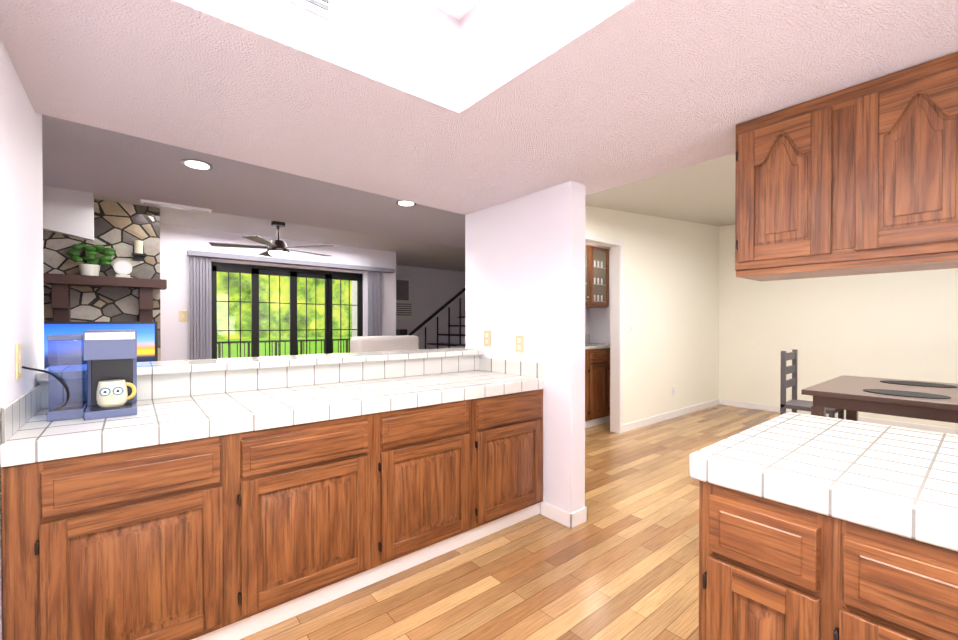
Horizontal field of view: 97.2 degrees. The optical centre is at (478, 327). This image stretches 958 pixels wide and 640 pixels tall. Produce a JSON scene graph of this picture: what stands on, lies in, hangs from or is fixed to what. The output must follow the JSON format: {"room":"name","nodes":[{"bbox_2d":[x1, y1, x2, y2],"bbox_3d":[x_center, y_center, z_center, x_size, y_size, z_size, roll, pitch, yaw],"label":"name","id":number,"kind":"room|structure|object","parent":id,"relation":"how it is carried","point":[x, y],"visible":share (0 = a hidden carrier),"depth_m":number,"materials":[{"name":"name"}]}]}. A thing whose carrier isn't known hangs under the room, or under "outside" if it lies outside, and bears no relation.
{"room":"kitchen","nodes":[
{"label":"kitchen","id":0,"kind":"room"},
{"bbox_2d":[0,38,43,639],"bbox_3d":[0.307,0.055,-0.974,0.140,2.450,7.380,0,1,-39],"label":"wall","id":1,"kind":"structure","parent":0,"point":[21,261],"depth_m":1.51,"materials":[{"name":"white paint"}]},
{"bbox_2d":[15,344,21,379],"bbox_3d":[-1.609,0.119,1.477,0.008,0.120,0.075,0,1,-39],"label":"electrical outlet","id":2,"kind":"object","parent":1,"relation":"attached to","point":[18,359],"visible":1,"depth_m":1.46,"materials":[{"name":"beige plastic"}]},
{"bbox_2d":[22,366,69,414],"bbox_3d":[-1.592,0.234,1.557,0.117,0.197,0.107,0,1,-39],"label":"power cord","id":3,"kind":"object","parent":2,"relation":"attached to","point":[60,380],"visible":0.79,"depth_m":1.57,"materials":[{"name":"black rubber"}]},
{"bbox_2d":[43,185,93,240],"bbox_3d":[-3.803,-0.876,2.721,1.950,0.390,0.080,0,1,-39],"label":"ceiling soffit","id":4,"kind":"structure","parent":0,"point":[69,212],"depth_m":3.22,"materials":[{"name":"grey"}]},
{"bbox_2d":[160,224,395,360],"bbox_3d":[-3.442,-0.100,4.856,5.470,2.660,0.150,0,1,-39],"label":"wall","id":5,"kind":"structure","parent":0,"point":[177,243],"depth_m":5.00,"materials":[{"name":"white paint"}]},
{"bbox_2d":[179,311,186,320],"bbox_3d":[-3.371,-0.129,4.809,0.075,0.120,0.009,0,1,-39],"label":"light switch","id":6,"kind":"object","parent":5,"relation":"attached to","point":[182,315],"visible":1,"depth_m":4.81,"materials":[{"name":"beige plastic"}]},
{"bbox_2d":[211,262,362,358],"bbox_3d":[-2.477,0.219,5.645,1.920,2.010,0.060,0,1,-39],"label":"door frame","id":7,"kind":"structure","parent":5,"relation":"attached to","point":[257,271],"depth_m":5.60,"materials":[{"name":"black metal"}]},
{"bbox_2d":[187,250,394,359],"bbox_3d":[-2.304,0.159,5.608,2.580,2.070,0.125,0,1,-39],"label":"curtains","id":8,"kind":"object","parent":5,"relation":"attached to","point":[200,286],"visible":0.54,"depth_m":4.90,"materials":[{"name":"grey fabric"}]},
{"bbox_2d":[94,195,464,271],"bbox_3d":[-2.013,-1.303,6.375,9.620,0.280,3.300,0,1,-39],"label":"ceiling","id":9,"kind":"structure","parent":0,"point":[410,253],"depth_m":5.29,"materials":[{"name":"grey"}]},
{"bbox_2d":[209,221,332,256],"bbox_3d":[-2.216,-0.960,4.643,1.260,0.375,1.204,0,1,-39],"label":"ceiling fan","id":10,"kind":"object","parent":9,"relation":"hanging from","point":[278,247],"visible":1,"depth_m":4.53,"materials":[{"name":"brown metal"}]},
{"bbox_2d":[42,114,610,249],"bbox_3d":[-0.981,-1.240,3.781,7.920,0.360,2.020,0,1,-39],"label":"ceiling band","id":11,"kind":"object","parent":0,"point":[94,160],"visible":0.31,"depth_m":3.18,"materials":[{"name":"grey"}]},
{"bbox_2d":[141,199,211,212],"bbox_3d":[-2.616,-1.047,3.662,0.500,0.024,0.070,0,1,-39],"label":"air vent","id":12,"kind":"object","parent":11,"relation":"attached to","point":[170,205],"visible":1,"depth_m":3.64,"materials":[{"name":"white plastic"}]},
{"bbox_2d":[181,159,212,169],"bbox_3d":[-1.811,-1.046,2.713,0.170,0.011,0.170,0,1,-39],"label":"recessed light","id":13,"kind":"object","parent":11,"relation":"attached to","point":[197,164],"visible":0.96,"depth_m":2.69,"materials":[{"name":"white glass"}]},
{"bbox_2d":[396,200,415,205],"bbox_3d":[-0.618,-1.053,3.576,0.170,0.011,0.170,0,1,-39],"label":"recessed light","id":14,"kind":"object","parent":11,"relation":"attached to","point":[402,203],"visible":0.83,"depth_m":3.57,"materials":[{"name":"white glass"}]},
{"bbox_2d":[355,281,356,335],"bbox_3d":[-1.788,-0.118,7.056,0.120,2.660,1.150,0,1,-39],"label":"wall","id":15,"kind":"structure","parent":0,"point":[355,309],"depth_m":7.42,"materials":[{"name":"white paint"}]},
{"bbox_2d":[352,265,464,349],"bbox_3d":[-0.588,-0.134,8.864,4.270,2.660,0.120,0,1,-39],"label":"wall","id":16,"kind":"structure","parent":0,"point":[432,291],"depth_m":8.46,"materials":[{"name":"white paint"}]},
{"bbox_2d":[396,278,412,318],"bbox_3d":[-1.459,-0.546,7.959,0.440,0.780,0.162,0,1,-39],"label":"alcove window","id":17,"kind":"structure","parent":16,"relation":"in","point":[404,306],"depth_m":7.98,"materials":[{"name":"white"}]},
{"bbox_2d":[0,0,957,214],"bbox_3d":[1.358,-1.137,-0.105,2.880,0.500,7.404,0,1,-39],"label":"ceiling","id":18,"kind":"structure","parent":0,"point":[464,107],"depth_m":1.58,"materials":[{"name":"white"}]},
{"bbox_2d":[288,0,332,20],"bbox_3d":[-0.633,-1.139,1.310,0.360,0.200,0.016,0,1,-39],"label":"ceiling vent","id":19,"kind":"object","parent":18,"relation":"in","point":[323,8],"visible":1,"depth_m":1.39,"materials":[{"name":"white plastic"}]},
{"bbox_2d":[735,96,834,279],"bbox_3d":[1.392,-0.578,1.815,0.356,0.648,0.420,0,1,-39],"label":"upper cabinet","id":20,"kind":"object","parent":18,"relation":"attached to","point":[777,166],"depth_m":1.74,"materials":[{"name":"brown wood"}]},
{"bbox_2d":[819,52,957,271],"bbox_3d":[1.620,-0.575,1.538,0.356,0.648,0.484,0,1,-39],"label":"upper cabinet","id":21,"kind":"object","parent":18,"relation":"attached to","point":[860,179],"depth_m":1.48,"materials":[{"name":"brown wood"}]},
{"bbox_2d":[240,404,779,639],"bbox_3d":[0.246,1.274,3.270,13.500,0.060,14.000,0,1,-39],"label":"floor","id":22,"kind":"structure","parent":0,"point":[621,562],"depth_m":2.15,"materials":[{"name":"brown wood"}]},
{"bbox_2d":[43,199,160,360],"bbox_3d":[-4.229,0.052,3.594,2.390,2.378,0.798,0,1,-39],"label":"stone fireplace","id":23,"kind":"object","parent":22,"relation":"on","point":[119,228],"visible":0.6,"depth_m":3.82,"materials":[{"name":"grey stone"}]},
{"bbox_2d":[43,273,166,321],"bbox_3d":[-3.778,-0.236,3.302,2.140,0.400,0.218,0,1,-39],"label":"mantel shelf","id":24,"kind":"object","parent":23,"relation":"attached to","point":[60,284],"visible":0.83,"depth_m":3.60,"materials":[{"name":"brown wood"}]},
{"bbox_2d":[66,244,115,275],"bbox_3d":[-3.356,-0.580,3.657,0.321,0.282,0.182,0,1,-39],"label":"mantel plant","id":25,"kind":"object","parent":24,"relation":"on","point":[91,267],"visible":1,"depth_m":3.62,"materials":[{"name":"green plant"}]},
{"bbox_2d":[113,260,131,277],"bbox_3d":[-3.197,-0.521,3.791,0.130,0.159,0.060,0,1,-39],"label":"mantel clock","id":26,"kind":"object","parent":24,"relation":"on","point":[122,268],"visible":1,"depth_m":3.77,"materials":[{"name":"white ceramic"}]},
{"bbox_2d":[132,240,145,260],"bbox_3d":[-3.140,-0.709,3.893,0.100,0.175,0.108,0,1,-39],"label":"candle sconce","id":27,"kind":"object","parent":23,"relation":"attached to","point":[138,254],"visible":0.98,"depth_m":3.88,"materials":[{"name":"white wax"}]},
{"bbox_2d":[0,348,543,639],"bbox_3d":[-0.807,0.716,2.405,2.414,1.070,0.993,0,1,-39],"label":"base cabinet","id":28,"kind":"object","parent":22,"relation":"on","point":[223,499],"depth_m":1.76,"materials":[{"name":"brown wood"}]},
{"bbox_2d":[47,330,136,421],"bbox_3d":[-1.551,0.179,1.706,0.260,0.334,0.322,0,1,-39],"label":"coffee maker","id":29,"kind":"object","parent":28,"relation":"on","point":[109,357],"visible":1,"depth_m":1.65,"materials":[{"name":"blue plastic"}]},
{"bbox_2d":[96,379,136,407],"bbox_3d":[-1.451,0.263,1.690,0.124,0.100,0.100,0,1,-39],"label":"mug","id":30,"kind":"object","parent":29,"relation":"on","point":[109,393],"depth_m":1.66,"materials":[{"name":"beige ceramic"}]},
{"bbox_2d":[217,339,348,358],"bbox_3d":[-3.330,0.713,6.948,3.250,1.000,0.030,0,1,-39],"label":"railing","id":31,"kind":"object","parent":22,"relation":"on","point":[247,342],"depth_m":6.92,"materials":[{"name":"black metal"}]},
{"bbox_2d":[350,335,418,352],"bbox_3d":[-0.956,0.669,4.995,0.880,1.120,0.900,0,1,-39],"label":"sofa","id":32,"kind":"object","parent":22,"relation":"on","point":[377,343],"visible":0.15,"depth_m":5.07,"materials":[{"name":"grey fabric"}]},
{"bbox_2d":[396,329,406,335],"bbox_3d":[-1.127,0.624,6.149,0.240,1.190,0.240,0,1,-39],"label":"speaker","id":33,"kind":"object","parent":22,"relation":"on","point":[400,332],"visible":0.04,"depth_m":6.10},
{"bbox_2d":[408,288,464,348],"bbox_3d":[-0.241,-0.491,8.440,3.270,3.382,0.930,0,1,-39],"label":"stairs","id":34,"kind":"structure","parent":22,"relation":"on","point":[454,337],"depth_m":7.82,"materials":[{"name":"black metal"}]},
{"bbox_2d":[585,334,609,427],"bbox_3d":[1.133,0.614,5.335,1.694,1.225,0.600,0,1,-39],"label":"wet bar","id":35,"kind":"object","parent":22,"relation":"on","point":[597,383],"visible":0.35,"depth_m":5.24,"materials":[{"name":"brown wood"}]},
{"bbox_2d":[780,349,843,418],"bbox_3d":[3.318,0.736,4.205,0.420,1.000,0.420,0,1,-39],"label":"chair","id":36,"kind":"object","parent":22,"relation":"on","point":[794,404],"visible":0.48,"depth_m":4.22,"materials":[{"name":"grey wood"}]},
{"bbox_2d":[689,412,957,639],"bbox_3d":[1.741,0.813,0.467,0.903,0.910,2.575,0,1,-39],"label":"kitchen island","id":37,"kind":"object","parent":22,"relation":"on","point":[812,527],"visible":1,"depth_m":1.00,"materials":[{"name":"brown wood"}]},
{"bbox_2d":[801,375,957,422],"bbox_3d":[3.775,0.868,3.028,1.450,0.756,2.050,0,1,-39],"label":"dining table","id":38,"kind":"object","parent":22,"relation":"on","point":[852,396],"visible":0.94,"depth_m":3.18,"materials":[{"name":"brown wood"}]},
{"bbox_3d":[-3.298,0.969,3.288,1.550,0.550,0.430,0,1,-39],"label":"tv stand","id":39,"kind":"object","parent":22,"relation":"on","visible":0},
{"bbox_2d":[44,321,157,368],"bbox_3d":[-3.305,0.323,3.283,1.280,0.738,0.140,0,1,-39],"label":"television","id":40,"kind":"object","parent":39,"relation":"on","point":[147,342],"visible":0.13,"depth_m":3.37,"materials":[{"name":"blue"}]},
{"bbox_2d":[465,181,584,512],"bbox_3d":[0.285,0.116,3.086,0.140,2.260,1.080,0,1,-39],"label":"wall","id":41,"kind":"structure","parent":0,"point":[525,266],"depth_m":2.79,"materials":[{"name":"white paint"}]},
{"bbox_2d":[484,331,490,345],"bbox_3d":[0.062,0.084,3.239,0.008,0.120,0.075,0,1,-39],"label":"outlet","id":42,"kind":"object","parent":41,"relation":"attached to","point":[487,338],"visible":1,"depth_m":3.23,"materials":[{"name":"beige plastic"}]},
{"bbox_2d":[516,335,523,352],"bbox_3d":[0.285,0.117,2.969,0.008,0.120,0.075,0,1,-39],"label":"outlet","id":43,"kind":"object","parent":41,"relation":"attached to","point":[519,343],"visible":1,"depth_m":2.96,"materials":[{"name":"beige plastic"}]},
{"bbox_2d":[540,501,586,528],"bbox_3d":[0.289,1.201,3.090,0.164,0.090,1.092,0,1,-39],"label":"baseboard","id":44,"kind":"structure","parent":41,"relation":"attached to","point":[565,518],"depth_m":2.69,"materials":[{"name":"white wood"}]},
{"bbox_2d":[585,249,610,342],"bbox_3d":[1.175,0.002,5.279,1.900,2.450,0.939,0,1,-39],"label":"wall","id":45,"kind":"structure","parent":0,"point":[597,324],"depth_m":5.97,"materials":[{"name":"white paint"}]},
{"bbox_2d":[585,245,596,307],"bbox_3d":[1.210,-0.691,5.564,0.544,0.830,0.328,0,1,-39],"label":"upper cabinet","id":46,"kind":"object","parent":45,"relation":"attached to","point":[596,277],"depth_m":5.58,"materials":[{"name":"brown wood"}]},
{"bbox_2d":[597,247,608,307],"bbox_3d":[1.514,-0.693,5.814,0.483,0.830,0.328,0,1,-39],"label":"upper cabinet","id":47,"kind":"object","parent":45,"relation":"attached to","point":[602,254],"depth_m":5.76,"materials":[{"name":"brown wood"}]},
{"bbox_2d":[585,205,719,424],"bbox_3d":[1.913,-0.323,5.196,5.060,3.100,0.120,0,1,-39],"label":"wall","id":48,"kind":"structure","parent":0,"point":[671,290],"depth_m":5.57,"materials":[{"name":"white paint"}]},
{"bbox_2d":[585,233,622,432],"bbox_3d":[1.264,0.117,4.659,0.970,2.230,0.132,0,1,-39],"label":"trim","id":49,"kind":"structure","parent":48,"relation":"attached to","point":[616,359],"depth_m":4.91,"materials":[{"name":"white"}]},
{"bbox_2d":[623,399,719,432],"bbox_3d":[2.722,1.178,5.786,2.702,0.090,0.015,0,1,-39],"label":"baseboard","id":50,"kind":"structure","parent":48,"relation":"attached to","point":[659,418],"depth_m":5.60,"materials":[{"name":"white wood"}]},
{"bbox_2d":[585,153,735,225],"bbox_3d":[4.325,-1.519,2.392,4.880,0.700,7.500,0,1,-39],"label":"ceiling","id":51,"kind":"structure","parent":0,"point":[703,193],"depth_m":4.22,"materials":[{"name":"grey paint"}]},
{"bbox_2d":[719,224,957,428],"bbox_3d":[6.153,-0.311,3.904,0.150,3.100,7.500,0,1,-39],"label":"wall","id":52,"kind":"structure","parent":0,"point":[900,325],"depth_m":5.57,"materials":[{"name":"white paint"}]},
{"bbox_2d":[720,399,957,434],"bbox_3d":[6.128,1.194,3.819,0.012,0.090,7.380,0,1,-39],"label":"baseboard","id":53,"kind":"structure","parent":52,"relation":"attached to","point":[756,406],"depth_m":5.34,"materials":[{"name":"white wood"}]},
{"label":"outside","id":54,"kind":"structure","parent":0,"visible":0},
{"bbox_2d":[217,272,351,358],"bbox_3d":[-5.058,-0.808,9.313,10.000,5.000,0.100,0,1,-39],"label":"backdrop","id":55,"kind":"structure","parent":54,"point":[273,311],"depth_m":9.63,"materials":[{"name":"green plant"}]}
]}

